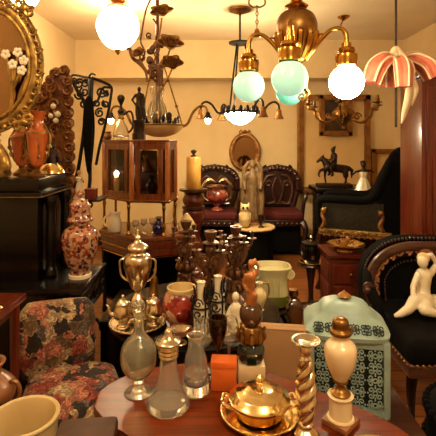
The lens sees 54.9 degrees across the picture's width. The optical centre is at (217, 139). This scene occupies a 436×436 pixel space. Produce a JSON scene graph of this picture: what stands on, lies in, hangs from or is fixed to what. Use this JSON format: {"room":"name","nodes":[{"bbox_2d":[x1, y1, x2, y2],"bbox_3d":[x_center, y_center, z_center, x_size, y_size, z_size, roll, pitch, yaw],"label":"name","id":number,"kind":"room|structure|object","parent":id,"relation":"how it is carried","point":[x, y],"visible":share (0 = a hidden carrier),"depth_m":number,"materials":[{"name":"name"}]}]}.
{"room":"second-hand shop","nodes":[
{"label":"second-hand shop","id":0,"kind":"room"},
{"bbox_2d":[0,1,82,187],"bbox_3d":[-1.920,0.070,2.100,0.100,2.760,7.400,0,0,0],"label":"wall","id":1,"kind":"structure","parent":0,"point":[59,47],"depth_m":4.89,"materials":[{"name":"paint"}]},
{"bbox_2d":[32,0,435,39],"bbox_3d":[0.280,-1.360,2.100,4.700,0.100,7.800,0,0,0],"label":"ceiling","id":2,"kind":"structure","parent":0,"point":[189,19],"depth_m":4.46,"materials":[{"name":"paint"}]},
{"bbox_2d":[96,0,138,54],"bbox_3d":[-0.941,-1.056,3.950,0.400,0.510,0.400,0,0,0],"label":"pendant lamp","id":3,"kind":"object","parent":2,"relation":"hanging from","point":[117,26],"visible":1,"depth_m":3.82,"materials":[{"name":"white glass"}]},
{"bbox_2d":[108,0,212,136],"bbox_3d":[-0.515,-0.669,3.720,0.936,1.285,0.433,0,0,0],"label":"chandelier","id":4,"kind":"object","parent":2,"relation":"hanging from","point":[159,122],"visible":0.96,"depth_m":3.64,"materials":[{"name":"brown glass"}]},
{"bbox_2d":[147,86,166,122],"bbox_3d":[-0.534,-0.301,3.680,0.182,0.350,0.173,0,0,0],"label":"crystal vase","id":5,"kind":"object","parent":4,"relation":"on","point":[156,108],"depth_m":3.63,"materials":[{"name":"beige"}]},
{"bbox_2d":[196,5,283,124],"bbox_3d":[0.223,-0.731,4.198,0.770,1.160,0.515,0,0,30],"label":"chandelier","id":6,"kind":"object","parent":2,"relation":"hanging from","point":[240,116],"visible":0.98,"depth_m":4.13,"materials":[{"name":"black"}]},
{"bbox_2d":[233,0,364,104],"bbox_3d":[0.379,-0.753,2.127,0.490,1.115,0.572,0,0,-32],"label":"chandelier","id":7,"kind":"object","parent":2,"relation":"hanging from","point":[296,37],"visible":1,"depth_m":2.04,"materials":[{"name":"gold metal"}]},
{"bbox_2d":[304,15,381,128],"bbox_3d":[1.330,-0.715,4.450,0.862,1.191,0.813,0,0,0],"label":"chandelier","id":8,"kind":"object","parent":2,"relation":"hanging from","point":[343,114],"visible":0.8,"depth_m":4.39,"materials":[{"name":"gold metal"}]},
{"bbox_2d":[363,0,435,126],"bbox_3d":[1.038,-0.692,2.387,0.367,1.239,0.353,0,0,-40],"label":"pendant lamp","id":9,"kind":"object","parent":2,"relation":"hanging from","point":[394,68],"visible":0.99,"depth_m":2.34,"materials":[{"name":"pink glass"}]},
{"bbox_2d":[401,79,418,123],"bbox_3d":[1.082,-0.283,2.362,0.117,0.385,0.051,0,0,-12],"label":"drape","id":10,"kind":"object","parent":9,"relation":"hanging from","point":[410,95],"depth_m":2.34,"materials":[{"name":"fabric"}]},
{"bbox_2d":[83,81,393,235],"bbox_3d":[0.280,0.070,5.850,4.500,2.760,0.100,0,0,0],"label":"wall","id":11,"kind":"structure","parent":0,"point":[277,138],"depth_m":5.80,"materials":[{"name":"paint"}]},
{"bbox_2d":[75,40,403,80],"bbox_3d":[0.280,-1.060,5.638,4.300,0.500,0.325,0,0,0],"label":"trim","id":12,"kind":"structure","parent":11,"relation":"attached to","point":[204,60],"depth_m":5.50,"materials":[{"name":"paint"}]},
{"bbox_2d":[229,129,260,170],"bbox_3d":[0.370,0.144,5.748,0.437,0.575,0.072,0,0,0],"label":"oval mirror","id":13,"kind":"object","parent":11,"relation":"attached to","point":[244,146],"visible":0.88,"depth_m":5.74,"materials":[{"name":"brown glass"}]},
{"bbox_2d":[235,138,255,165],"bbox_3d":[0.370,0.163,5.750,0.340,0.435,0.012,0,0,0],"label":"mirror glass","id":14,"kind":"object","parent":13,"relation":"attached to","point":[245,148],"depth_m":5.74,"materials":[{"name":"silver"}]},
{"bbox_2d":[297,95,370,192],"bbox_3d":[1.584,0.054,5.712,1.001,1.344,0.124,0,0,0],"label":"picture frame","id":15,"kind":"object","parent":11,"relation":"attached to","point":[350,150],"depth_m":5.76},
{"bbox_2d":[371,149,393,184],"bbox_3d":[2.311,0.493,5.747,0.425,0.741,0.054,0,0,0],"label":"picture frame","id":16,"kind":"object","parent":11,"relation":"attached to","point":[378,156],"visible":0.36,"depth_m":5.73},
{"bbox_2d":[93,245,435,426],"bbox_3d":[0.280,1.500,2.100,4.700,0.100,7.800,0,0,0],"label":"floor","id":17,"kind":"structure","parent":0,"point":[398,376],"depth_m":3.72,"materials":[{"name":"brown wood"}]},
{"bbox_2d":[0,293,25,399],"bbox_3d":[-1.050,1.048,1.420,0.480,0.804,0.720,0,0,0],"label":"side table","id":18,"kind":"object","parent":17,"relation":"on","point":[10,301],"visible":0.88,"depth_m":1.73,"materials":[{"name":"red wood"}]},
{"bbox_2d":[25,65,75,205],"bbox_3d":[-1.060,0.487,2.656,0.320,1.925,0.260,0,0,-9],"label":"screen","id":19,"kind":"object","parent":17,"relation":"on","point":[55,98],"visible":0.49,"depth_m":2.63,"materials":[{"name":"brown wood"}]},
{"bbox_2d":[0,173,106,396],"bbox_3d":[-1.249,0.820,2.200,1.252,1.260,0.480,0,0,0],"label":"cabinet","id":20,"kind":"object","parent":17,"relation":"on","point":[34,210],"visible":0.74,"depth_m":2.07,"materials":[{"name":"brown wood"}]},
{"bbox_2d":[8,118,29,174],"bbox_3d":[-1.073,0.034,2.298,0.122,0.310,0.115,0,0,42],"label":"urn","id":21,"kind":"object","parent":20,"relation":"on","point":[16,137],"visible":0.5,"depth_m":2.27,"materials":[{"name":"orange ceramic"}]},
{"bbox_2d":[0,0,44,177],"bbox_3d":[-1.165,-0.297,2.120,0.599,0.972,0.110,0,0,0],"label":"mirror","id":22,"kind":"object","parent":20,"relation":"on","point":[22,73],"visible":1,"depth_m":2.10,"materials":[{"name":"gold metal"}]},
{"bbox_2d":[0,14,26,114],"bbox_3d":[-1.165,-0.376,2.120,0.470,0.590,0.012,0,0,0],"label":"mirror glass","id":23,"kind":"object","parent":22,"relation":"on","point":[10,38],"depth_m":2.11,"materials":[{"name":"silver"}]},
{"bbox_2d":[23,111,51,175],"bbox_3d":[-0.953,0.019,2.218,0.122,0.340,0.115,0,0,42],"label":"urn","id":24,"kind":"object","parent":20,"relation":"on","point":[36,135],"visible":0.96,"depth_m":2.19,"materials":[{"name":"orange ceramic"}]},
{"bbox_2d":[40,141,64,173],"bbox_3d":[-0.945,0.098,2.385,0.149,0.182,0.144,0,0,0],"label":"ornament","id":25,"kind":"object","parent":20,"relation":"on","point":[51,166],"visible":0.76,"depth_m":2.36,"materials":[{"name":"gold metal"}]},
{"bbox_2d":[0,263,106,295],"bbox_3d":[-1.255,0.715,2.180,1.240,0.030,0.440,0,0,0],"label":"shelf","id":26,"kind":"object","parent":20,"relation":"attached to","point":[59,284],"depth_m":2.05,"materials":[{"name":"brown wood"}]},
{"bbox_2d":[61,189,97,279],"bbox_3d":[-0.706,0.475,2.150,0.182,0.448,0.182,0,0,0],"label":"ginger jar","id":27,"kind":"object","parent":20,"relation":"on","point":[79,241],"visible":1,"depth_m":2.10,"materials":[{"name":"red ceramic"}]},
{"bbox_2d":[73,170,84,198],"bbox_3d":[-0.959,0.309,2.900,0.079,0.200,0.077,0,0,0],"label":"figurine","id":28,"kind":"object","parent":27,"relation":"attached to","point":[79,178],"visible":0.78,"depth_m":2.89,"materials":[{"name":"white ceramic"}]},
{"bbox_2d":[19,297,118,427],"bbox_3d":[-0.626,1.087,1.746,0.435,0.730,0.445,0,0,-16],"label":"slipper chair","id":29,"kind":"object","parent":17,"relation":"on","point":[57,337],"visible":0.68,"depth_m":1.82,"materials":[{"name":"fabric"}]},
{"bbox_2d":[55,416,117,435],"bbox_3d":[-0.300,1.055,0.945,0.135,0.790,0.120,0,0,-6],"label":"plant stand","id":30,"kind":"object","parent":17,"relation":"on","point":[96,426],"visible":1,"depth_m":0.97,"materials":[{"name":"brown wood"}]},
{"bbox_2d":[71,74,112,331],"bbox_3d":[-0.901,0.489,2.942,0.321,1.914,0.257,0,0,0],"label":"iron stand","id":31,"kind":"object","parent":17,"relation":"on","point":[76,81],"visible":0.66,"depth_m":2.96,"materials":[{"name":"black metal"}]},
{"bbox_2d":[83,72,95,174],"bbox_3d":[-0.889,-0.112,2.894,0.085,0.707,0.081,0,0,27],"label":"umbrella","id":32,"kind":"object","parent":31,"relation":"hanging from","point":[88,112],"visible":1,"depth_m":2.87,"materials":[{"name":"black fabric"}]},
{"bbox_2d":[84,188,97,199],"bbox_3d":[-0.879,0.373,2.912,0.080,0.073,0.064,0,0,0],"label":"trinket box","id":33,"kind":"object","parent":31,"relation":"on","point":[90,193],"visible":0.96,"depth_m":2.88,"materials":[{"name":"red wood"}]},
{"bbox_2d":[84,196,107,201],"bbox_3d":[-0.926,0.417,2.970,0.240,0.014,0.200,0,0,0],"label":"shelf","id":34,"kind":"object","parent":31,"relation":"attached to","point":[100,198],"depth_m":2.93,"materials":[{"name":"black wood"}]},
{"bbox_2d":[99,289,134,378],"bbox_3d":[-0.480,1.230,2.596,0.380,0.440,0.527,0,0,0],"label":"table","id":35,"kind":"object","parent":17,"relation":"on","point":[110,345],"visible":0.17,"depth_m":2.35,"materials":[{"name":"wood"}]},
{"bbox_2d":[99,140,196,311],"bbox_3d":[-0.602,0.726,3.570,0.820,1.449,0.714,0,0,0],"label":"display cabinet","id":36,"kind":"object","parent":17,"relation":"on","point":[133,171],"visible":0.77,"depth_m":3.39,"materials":[{"name":"brown wood"}]},
{"bbox_2d":[113,94,133,139],"bbox_3d":[-0.804,-0.194,3.513,0.159,0.385,0.137,0,0,36],"label":"ewer","id":37,"kind":"object","parent":36,"relation":"on","point":[120,132],"visible":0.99,"depth_m":3.49,"materials":[{"name":"clear glass"}]},
{"bbox_2d":[106,282,159,300],"bbox_3d":[-0.600,1.320,3.571,0.720,0.020,0.630,0,0,0],"label":"shelf","id":38,"kind":"object","parent":36,"relation":"attached to","point":[113,290],"depth_m":3.71,"materials":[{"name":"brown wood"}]},
{"bbox_2d":[131,87,145,139],"bbox_3d":[-0.639,-0.216,3.400,0.109,0.430,0.109,0,0,45],"label":"statuette","id":39,"kind":"object","parent":36,"relation":"on","point":[138,133],"visible":1,"depth_m":3.38,"materials":[{"name":"brown metal"}]},
{"bbox_2d":[99,222,196,242],"bbox_3d":[-0.600,0.775,3.570,0.816,0.030,0.714,0,0,0],"label":"countertop","id":40,"kind":"structure","parent":36,"relation":"on","point":[121,235],"depth_m":3.41,"materials":[{"name":"brown wood"}]},
{"bbox_2d":[103,211,121,232],"bbox_3d":[-0.868,0.679,3.477,0.144,0.160,0.114,0,0,29],"label":"jug","id":41,"kind":"object","parent":40,"relation":"on","point":[114,224],"visible":1,"depth_m":3.43,"materials":[{"name":"white ceramic"}]},
{"bbox_2d":[152,216,161,234],"bbox_3d":[-0.478,0.690,3.392,0.108,0.139,0.107,0,0,0],"label":"vase","id":42,"kind":"object","parent":40,"relation":"on","point":[157,226],"visible":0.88,"depth_m":3.36,"materials":[{"name":"blue glass"}]},
{"bbox_2d":[179,187,207,278],"bbox_3d":[-0.265,0.988,4.550,0.328,0.924,0.328,0,0,0],"label":"pedestal","id":43,"kind":"object","parent":17,"relation":"on","point":[193,200],"visible":0.6,"depth_m":4.46,"materials":[{"name":"brown wood"}]},
{"bbox_2d":[186,149,200,189],"bbox_3d":[-0.262,0.312,4.520,0.156,0.425,0.156,0,0,0],"label":"candle","id":44,"kind":"object","parent":43,"relation":"on","point":[193,163],"visible":1,"depth_m":4.45,"materials":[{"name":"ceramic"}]},
{"bbox_2d":[108,281,279,367],"bbox_3d":[-0.100,1.078,1.800,0.720,0.716,0.720,0,0,0],"label":"table","id":45,"kind":"object","parent":17,"relation":"on","point":[271,314],"visible":0.09,"depth_m":1.61,"materials":[{"name":"brown wood"}]},
{"bbox_2d":[109,313,166,335],"bbox_3d":[-0.310,0.708,1.630,0.222,0.022,0.222,0,0,0],"label":"tray","id":46,"kind":"object","parent":45,"relation":"on","point":[112,324],"visible":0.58,"depth_m":1.59,"materials":[{"name":"silver metal"}]},
{"bbox_2d":[106,294,131,329],"bbox_3d":[-0.365,0.650,1.599,0.112,0.125,0.069,0,0,28],"label":"teapot","id":47,"kind":"object","parent":46,"relation":"on","point":[121,315],"visible":0.9,"depth_m":1.58,"materials":[{"name":"silver metal"}]},
{"bbox_2d":[129,300,142,332],"bbox_3d":[-0.305,0.657,1.560,0.052,0.110,0.052,0,0,0],"label":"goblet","id":48,"kind":"object","parent":46,"relation":"on","point":[131,311],"visible":0.24,"depth_m":1.54,"materials":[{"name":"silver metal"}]},
{"bbox_2d":[129,300,142,317],"bbox_3d":[-0.305,0.633,1.560,0.052,0.062,0.052,0,0,0],"label":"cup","id":49,"kind":"object","parent":48,"relation":"on","point":[131,311],"depth_m":1.54,"materials":[{"name":"silver metal"}]},
{"bbox_2d":[119,230,156,323],"bbox_3d":[-0.318,0.533,1.665,0.111,0.358,0.111,0,0,44],"label":"urn","id":50,"kind":"object","parent":46,"relation":"on","point":[137,263],"visible":0.8,"depth_m":1.63,"materials":[{"name":"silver metal"}]},
{"bbox_2d":[144,293,161,326],"bbox_3d":[-0.250,0.652,1.625,0.069,0.120,0.069,0,0,0],"label":"sugar pot","id":51,"kind":"object","parent":46,"relation":"on","point":[153,308],"visible":1,"depth_m":1.60,"materials":[{"name":"silver metal"}]},
{"bbox_2d":[149,269,158,297],"bbox_3d":[-0.260,0.618,1.705,0.041,0.190,0.040,0,0,29],"label":"cruet","id":52,"kind":"object","parent":46,"relation":"on","point":[154,282],"visible":0.43,"depth_m":1.69,"materials":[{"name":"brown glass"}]},
{"bbox_2d":[162,282,196,325],"bbox_3d":[-0.142,0.644,1.630,0.146,0.150,0.146,0,0,0],"label":"vase","id":53,"kind":"object","parent":45,"relation":"on","point":[176,306],"visible":0.62,"depth_m":1.57,"materials":[{"name":"ceramic"}]},
{"bbox_2d":[166,323,192,345],"bbox_3d":[-0.134,0.696,1.490,0.102,0.046,0.104,0,0,0],"label":"dish","id":54,"kind":"object","parent":45,"relation":"on","point":[180,330],"visible":0.62,"depth_m":1.51,"materials":[{"name":"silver metal"}]},
{"bbox_2d":[166,323,192,337],"bbox_3d":[-0.134,0.684,1.490,0.102,0.022,0.104,0,0,0],"label":"bowl","id":55,"kind":"object","parent":54,"relation":"on","point":[180,330],"depth_m":1.51,"materials":[{"name":"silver metal"}]},
{"bbox_2d":[169,220,197,290],"bbox_3d":[-0.147,0.549,1.975,0.143,0.340,0.148,0,0,33],"label":"candelabrum","id":56,"kind":"object","parent":45,"relation":"on","point":[185,267],"visible":0.89,"depth_m":1.95,"materials":[{"name":"brown metal"}]},
{"bbox_2d":[179,220,190,233],"bbox_3d":[-0.150,0.410,1.970,0.066,0.061,0.067,0,0,33],"label":"cup","id":57,"kind":"object","parent":56,"relation":"on","point":[185,224],"depth_m":1.95,"materials":[{"name":"brown metal"}]},
{"bbox_2d":[190,280,211,326],"bbox_3d":[-0.062,0.619,1.540,0.075,0.199,0.074,0,0,17],"label":"bottle","id":58,"kind":"object","parent":45,"relation":"on","point":[201,309],"visible":0.72,"depth_m":1.52,"materials":[{"name":"white ceramic"}]},
{"bbox_2d":[189,230,234,301],"bbox_3d":[-0.022,0.546,1.726,0.187,0.345,0.193,0,0,-11],"label":"candelabrum","id":59,"kind":"object","parent":45,"relation":"on","point":[212,267],"visible":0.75,"depth_m":1.71,"materials":[{"name":"brown metal"}]},
{"bbox_2d":[203,230,218,246],"bbox_3d":[-0.030,0.405,1.725,0.067,0.062,0.066,0,0,-11],"label":"cup","id":60,"kind":"object","parent":59,"relation":"on","point":[210,235],"depth_m":1.71,"materials":[{"name":"brown metal"}]},
{"bbox_2d":[207,274,228,314],"bbox_3d":[0.000,0.619,1.607,0.075,0.199,0.074,0,0,17],"label":"bottle","id":61,"kind":"object","parent":45,"relation":"on","point":[218,304],"visible":0.63,"depth_m":1.59,"materials":[{"name":"white ceramic"}]},
{"bbox_2d":[226,292,240,327],"bbox_3d":[0.087,0.647,1.569,0.101,0.154,0.081,0,0,33],"label":"figurine","id":62,"kind":"object","parent":45,"relation":"on","point":[234,308],"visible":0.37,"depth_m":1.56,"materials":[{"name":"white ceramic"}]},
{"bbox_2d":[217,225,256,304],"bbox_3d":[0.087,0.554,1.891,0.178,0.330,0.184,0,0,-9],"label":"candelabrum","id":63,"kind":"object","parent":45,"relation":"on","point":[236,273],"visible":0.9,"depth_m":1.87,"materials":[{"name":"brown metal"}]},
{"bbox_2d":[228,225,241,239],"bbox_3d":[0.080,0.419,1.890,0.067,0.059,0.066,0,0,-9],"label":"cup","id":64,"kind":"object","parent":63,"relation":"on","point":[235,229],"depth_m":1.87,"materials":[{"name":"brown metal"}]},
{"bbox_2d":[255,281,269,310],"bbox_3d":[0.176,0.660,1.781,0.066,0.117,0.063,0,0,-42],"label":"ewer","id":65,"kind":"object","parent":45,"relation":"on","point":[261,294],"visible":0.68,"depth_m":1.76,"materials":[{"name":"beige ceramic"}]},
{"bbox_2d":[184,164,240,251],"bbox_3d":[-0.050,0.895,5.437,0.762,1.149,0.603,0,0,0],"label":"carved armchair","id":66,"kind":"object","parent":17,"relation":"on","point":[229,216],"visible":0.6,"depth_m":5.52,"materials":[{"name":"brown wood"}]},
{"bbox_2d":[201,178,232,210],"bbox_3d":[-0.004,0.687,5.352,0.323,0.416,0.301,0,0,40],"label":"urn","id":67,"kind":"object","parent":66,"relation":"on","point":[216,195],"visible":0.99,"depth_m":5.29,"materials":[{"name":"red ceramic"}]},
{"bbox_2d":[203,207,236,219],"bbox_3d":[-0.050,0.950,5.430,0.580,0.100,0.460,0,0,0],"label":"seat cushion","id":68,"kind":"object","parent":66,"relation":"on","point":[228,213],"depth_m":5.20,"materials":[{"name":"red fabric"}]},
{"bbox_2d":[94,363,409,435],"bbox_3d":[0.073,1.070,1.048,0.839,0.740,0.474,0,0,20],"label":"table","id":69,"kind":"object","parent":17,"relation":"on","point":[203,417],"visible":0.44,"depth_m":1.06,"materials":[{"name":"brown wood"}]},
{"bbox_2d":[120,300,156,400],"bbox_3d":[-0.220,0.572,1.165,0.100,0.254,0.100,0,0,0],"label":"decanter","id":70,"kind":"object","parent":69,"relation":"on","point":[138,356],"visible":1,"depth_m":1.14,"materials":[{"name":"clear glass"}]},
{"bbox_2d":[147,328,189,419],"bbox_3d":[-0.130,0.597,1.102,0.112,0.205,0.112,0,0,0],"label":"decanter","id":71,"kind":"object","parent":69,"relation":"on","point":[168,399],"visible":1,"depth_m":1.08,"materials":[{"name":"clear glass"}]},
{"bbox_2d":[182,331,209,398],"bbox_3d":[-0.062,0.621,1.170,0.077,0.157,0.077,0,0,0],"label":"vase","id":72,"kind":"object","parent":69,"relation":"on","point":[195,376],"visible":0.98,"depth_m":1.15,"materials":[{"name":"white"}]},
{"bbox_2d":[193,317,211,374],"bbox_3d":[-0.046,0.623,1.272,0.062,0.152,0.062,0,0,0],"label":"wine glass","id":73,"kind":"object","parent":69,"relation":"on","point":[201,324],"visible":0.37,"depth_m":1.25,"materials":[{"name":"white"}]},
{"bbox_2d":[193,317,211,347],"bbox_3d":[-0.046,0.588,1.272,0.062,0.082,0.062,0,0,0],"label":"bowl","id":74,"kind":"object","parent":73,"relation":"on","point":[201,324],"depth_m":1.25,"materials":[{"name":"clear glass"}]},
{"bbox_2d":[208,313,227,380],"bbox_3d":[0.000,0.610,1.236,0.060,0.178,0.060,0,0,0],"label":"goblet","id":75,"kind":"object","parent":69,"relation":"on","point":[217,322],"visible":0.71,"depth_m":1.22,"materials":[{"name":"brown glass"}]},
{"bbox_2d":[208,313,227,349],"bbox_3d":[0.000,0.569,1.236,0.056,0.096,0.056,0,0,0],"label":"bowl","id":76,"kind":"object","parent":75,"relation":"on","point":[217,322],"depth_m":1.22,"materials":[{"name":"brown glass"}]},
{"bbox_2d":[211,354,236,390],"bbox_3d":[0.017,0.659,1.190,0.072,0.080,0.048,0,0,4],"label":"box","id":77,"kind":"object","parent":69,"relation":"on","point":[223,366],"visible":0.96,"depth_m":1.17,"materials":[{"name":"orange cardboard"}]},
{"bbox_2d":[223,315,238,354],"bbox_3d":[0.034,0.623,1.288,0.062,0.152,0.062,0,0,0],"label":"wine glass","id":78,"kind":"object","parent":69,"relation":"on","point":[230,339],"visible":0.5,"depth_m":1.26,"materials":[{"name":"white"}]},
{"bbox_2d":[235,258,265,382],"bbox_3d":[0.096,0.522,1.225,0.090,0.354,0.090,0,0,0],"label":"figurine","id":79,"kind":"object","parent":69,"relation":"on","point":[251,336],"visible":1,"depth_m":1.20,"materials":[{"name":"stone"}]},
{"bbox_2d":[220,374,298,435],"bbox_3d":[0.105,0.647,1.065,0.200,0.103,0.201,0,0,0],"label":"butter dish","id":80,"kind":"object","parent":69,"relation":"on","point":[257,406],"visible":0.97,"depth_m":1.02,"materials":[{"name":"gold metal"}]},
{"bbox_2d":[222,397,296,434],"bbox_3d":[0.105,0.691,1.065,0.196,0.016,0.196,0,0,0],"label":"tray","id":81,"kind":"object","parent":80,"relation":"attached to","point":[287,422],"depth_m":1.01,"materials":[{"name":"gold metal"}]},
{"bbox_2d":[233,408,286,427],"bbox_3d":[0.105,0.676,1.065,0.152,0.039,0.152,0,0,0],"label":"bowl","id":82,"kind":"object","parent":80,"relation":"on","point":[242,417],"depth_m":1.00,"materials":[{"name":"gold metal"}]},
{"bbox_2d":[291,333,319,435],"bbox_3d":[0.207,0.585,0.992,0.068,0.228,0.068,0,0,28],"label":"candlestick","id":83,"kind":"object","parent":69,"relation":"on","point":[306,389],"visible":1,"depth_m":0.98,"materials":[{"name":"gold metal"}]},
{"bbox_2d":[321,316,359,435],"bbox_3d":[0.302,0.568,1.035,0.079,0.263,0.079,0,0,39],"label":"urn","id":84,"kind":"object","parent":69,"relation":"on","point":[340,353],"visible":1,"depth_m":1.01,"materials":[{"name":"beige ceramic"}]},
{"bbox_2d":[234,223,274,265],"bbox_3d":[0.416,1.219,4.850,0.490,0.454,0.490,0,0,0],"label":"side table","id":85,"kind":"object","parent":17,"relation":"on","point":[261,249],"visible":0.66,"depth_m":4.67,"materials":[{"name":"black wood"}]},
{"bbox_2d":[239,203,250,226],"bbox_3d":[0.305,0.845,4.739,0.118,0.283,0.118,0,0,44],"label":"owl figurine","id":86,"kind":"object","parent":85,"relation":"on","point":[244,215],"visible":1,"depth_m":4.70,"materials":[{"name":"beige ceramic"}]},
{"bbox_2d":[240,159,264,225],"bbox_3d":[0.404,0.610,4.925,0.271,0.762,0.179,0,0,21],"label":"statue","id":87,"kind":"object","parent":85,"relation":"on","point":[252,188],"visible":0.84,"depth_m":4.89,"materials":[{"name":"beige stone"}]},
{"bbox_2d":[258,164,308,257],"bbox_3d":[0.800,0.895,5.437,0.694,1.149,0.603,0,0,0],"label":"carved armchair","id":88,"kind":"object","parent":17,"relation":"on","point":[282,183],"visible":0.74,"depth_m":5.44,"materials":[{"name":"brown wood"}]},
{"bbox_2d":[264,207,302,219],"bbox_3d":[0.800,0.950,5.430,0.520,0.100,0.460,0,0,0],"label":"seat cushion","id":89,"kind":"object","parent":88,"relation":"on","point":[271,213],"depth_m":5.21,"materials":[{"name":"red fabric"}]},
{"bbox_2d":[278,304,291,323],"bbox_3d":[0.297,1.174,2.319,0.235,0.537,0.228,0,0,0],"label":"stand","id":90,"kind":"object","parent":17,"relation":"on","point":[283,312],"visible":0.09,"depth_m":2.25,"materials":[{"name":"brown wood"}]},
{"bbox_2d":[253,260,294,307],"bbox_3d":[0.296,0.794,2.300,0.235,0.220,0.184,0,0,0],"label":"planter","id":91,"kind":"object","parent":90,"relation":"on","point":[277,274],"visible":0.78,"depth_m":2.23,"materials":[{"name":"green ceramic"}]},
{"bbox_2d":[297,261,319,310],"bbox_3d":[0.800,1.254,3.620,0.230,0.393,0.230,0,0,0],"label":"table","id":92,"kind":"object","parent":17,"relation":"on","point":[310,270],"visible":0.5,"depth_m":3.60,"materials":[{"name":"black wood"}]},
{"bbox_2d":[299,258,319,265],"bbox_3d":[0.800,1.045,3.600,0.216,0.022,0.216,0,0,0],"label":"plate","id":93,"kind":"object","parent":92,"relation":"on","point":[300,259],"visible":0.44,"depth_m":3.53,"materials":[{"name":"gold metal"}]},
{"bbox_2d":[302,235,320,263],"bbox_3d":[0.800,0.931,3.600,0.164,0.235,0.164,0,0,0],"label":"jar","id":94,"kind":"object","parent":93,"relation":"on","point":[310,251],"visible":0.92,"depth_m":3.54,"materials":[{"name":"black"}]},
{"bbox_2d":[317,244,365,298],"bbox_3d":[0.985,1.147,3.272,0.340,0.587,0.356,0,0,0],"label":"chest","id":95,"kind":"object","parent":17,"relation":"on","point":[338,270],"visible":0.44,"depth_m":3.13,"materials":[{"name":"brown wood"}]},
{"bbox_2d":[326,236,365,252],"bbox_3d":[0.988,0.796,3.240,0.300,0.112,0.298,0,0,0],"label":"dish","id":96,"kind":"object","parent":95,"relation":"on","point":[346,244],"visible":1,"depth_m":3.23,"materials":[{"name":"gold metal"}]},
{"bbox_2d":[308,184,375,248],"bbox_3d":[1.510,0.998,4.970,0.800,0.905,0.420,0,0,0],"label":"base cabinet","id":97,"kind":"object","parent":17,"relation":"on","point":[317,191],"visible":0.22,"depth_m":4.82,"materials":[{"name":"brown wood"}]},
{"bbox_2d":[315,146,353,186],"bbox_3d":[1.369,0.304,4.920,0.434,0.479,0.161,0,0,0],"label":"equestrian statue","id":98,"kind":"object","parent":97,"relation":"on","point":[331,167],"visible":0.99,"depth_m":4.88,"materials":[{"name":"brown metal"}]},
{"bbox_2d":[315,147,399,288],"bbox_3d":[1.447,0.766,4.179,0.900,1.394,0.603,0,0,22],"label":"armchair","id":99,"kind":"object","parent":17,"relation":"on","point":[373,213],"visible":0.83,"depth_m":3.92,"materials":[{"name":"black fabric"}]},
{"bbox_2d":[357,234,435,417],"bbox_3d":[1.261,1.030,2.371,0.836,0.856,0.683,0,0,0],"label":"armchair","id":100,"kind":"object","parent":17,"relation":"on","point":[386,270],"visible":0.84,"depth_m":2.53,"materials":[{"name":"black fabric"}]},
{"bbox_2d":[394,252,435,317],"bbox_3d":[1.154,0.817,2.331,0.359,0.340,0.208,0,0,-39],"label":"figurine","id":101,"kind":"object","parent":100,"relation":"on","point":[421,299],"visible":1,"depth_m":2.38,"materials":[{"name":"white ceramic"}]},
{"bbox_2d":[384,386,426,435],"bbox_3d":[0.425,1.205,1.570,0.510,0.490,0.420,0,0,0],"label":"bench","id":102,"kind":"object","parent":17,"relation":"on","point":[401,417],"visible":0.12,"depth_m":1.45,"materials":[{"name":"brown wood"}]},
{"bbox_2d":[261,322,305,381],"bbox_3d":[0.225,0.807,1.475,0.165,0.304,0.050,0,0,8],"label":"carton","id":103,"kind":"object","parent":102,"relation":"on","point":[281,355],"visible":0.39,"depth_m":1.45,"materials":[{"name":"beige cardboard"}]},
{"bbox_2d":[304,290,390,420],"bbox_3d":[0.472,0.759,1.570,0.296,0.398,0.274,0,0,10],"label":"lantern","id":104,"kind":"object","parent":102,"relation":"on","point":[369,383],"visible":0.65,"depth_m":1.46,"materials":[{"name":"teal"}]},
{"bbox_2d":[400,72,435,234],"bbox_3d":[1.855,0.482,3.114,0.910,1.935,0.432,0,0,0],"label":"wardrobe","id":105,"kind":"object","parent":17,"relation":"on","point":[418,129],"visible":0.4,"depth_m":3.00,"materials":[{"name":"red wood"}]},
{"bbox_2d":[421,381,435,435],"bbox_3d":[0.930,1.173,1.450,0.422,0.555,0.426,0,0,0],"label":"pouffe","id":106,"kind":"object","parent":17,"relation":"on","point":[429,394],"visible":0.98,"depth_m":1.50,"materials":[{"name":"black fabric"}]},
{"bbox_3d":[1.600,1.035,4.620,0.187,0.830,0.187,0,0,0],"label":"stand","id":107,"kind":"object","parent":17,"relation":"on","visible":0},
{"bbox_2d":[352,160,374,190],"bbox_3d":[1.602,0.422,4.620,0.256,0.393,0.256,0,0,0],"label":"figurine","id":108,"kind":"object","parent":107,"relation":"on","point":[363,184],"visible":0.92,"depth_m":4.59,"materials":[{"name":"white ceramic"}]},
{"bbox_3d":[-0.625,1.228,1.200,0.380,0.445,0.540,0,0,0],"label":"bench","id":109,"kind":"object","parent":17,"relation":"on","visible":0},
{"bbox_2d":[0,354,21,405],"bbox_3d":[-0.760,0.869,1.385,0.173,0.270,0.174,0,0,44],"label":"urn","id":110,"kind":"object","parent":109,"relation":"on","point":[8,382],"visible":0.76,"depth_m":1.38,"materials":[{"name":"brown metal"}]},
{"bbox_2d":[0,395,60,435],"bbox_3d":[-0.545,0.888,1.180,0.193,0.232,0.193,0,0,0],"label":"pot","id":111,"kind":"object","parent":109,"relation":"on","point":[31,415],"visible":1,"depth_m":1.25,"materials":[{"name":"beige ceramic"}]},
{"bbox_3d":[0.440,1.287,2.450,0.200,0.328,0.180,0,0,0],"label":"stool","id":112,"kind":"object","parent":17,"relation":"on","visible":0},
{"bbox_2d":[287,288,302,324],"bbox_3d":[0.435,0.989,2.420,0.100,0.266,0.090,0,0,0],"label":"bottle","id":113,"kind":"object","parent":112,"relation":"on","point":[295,313],"visible":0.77,"depth_m":2.38,"materials":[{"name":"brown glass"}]},
{"bbox_2d":[394,23,435,148],"bbox_3d":[2.480,0.070,2.100,0.100,2.760,7.400,0,0,0],"label":"wall","id":114,"kind":"structure","parent":0,"point":[424,41],"depth_m":5.12,"materials":[{"name":"paint"}]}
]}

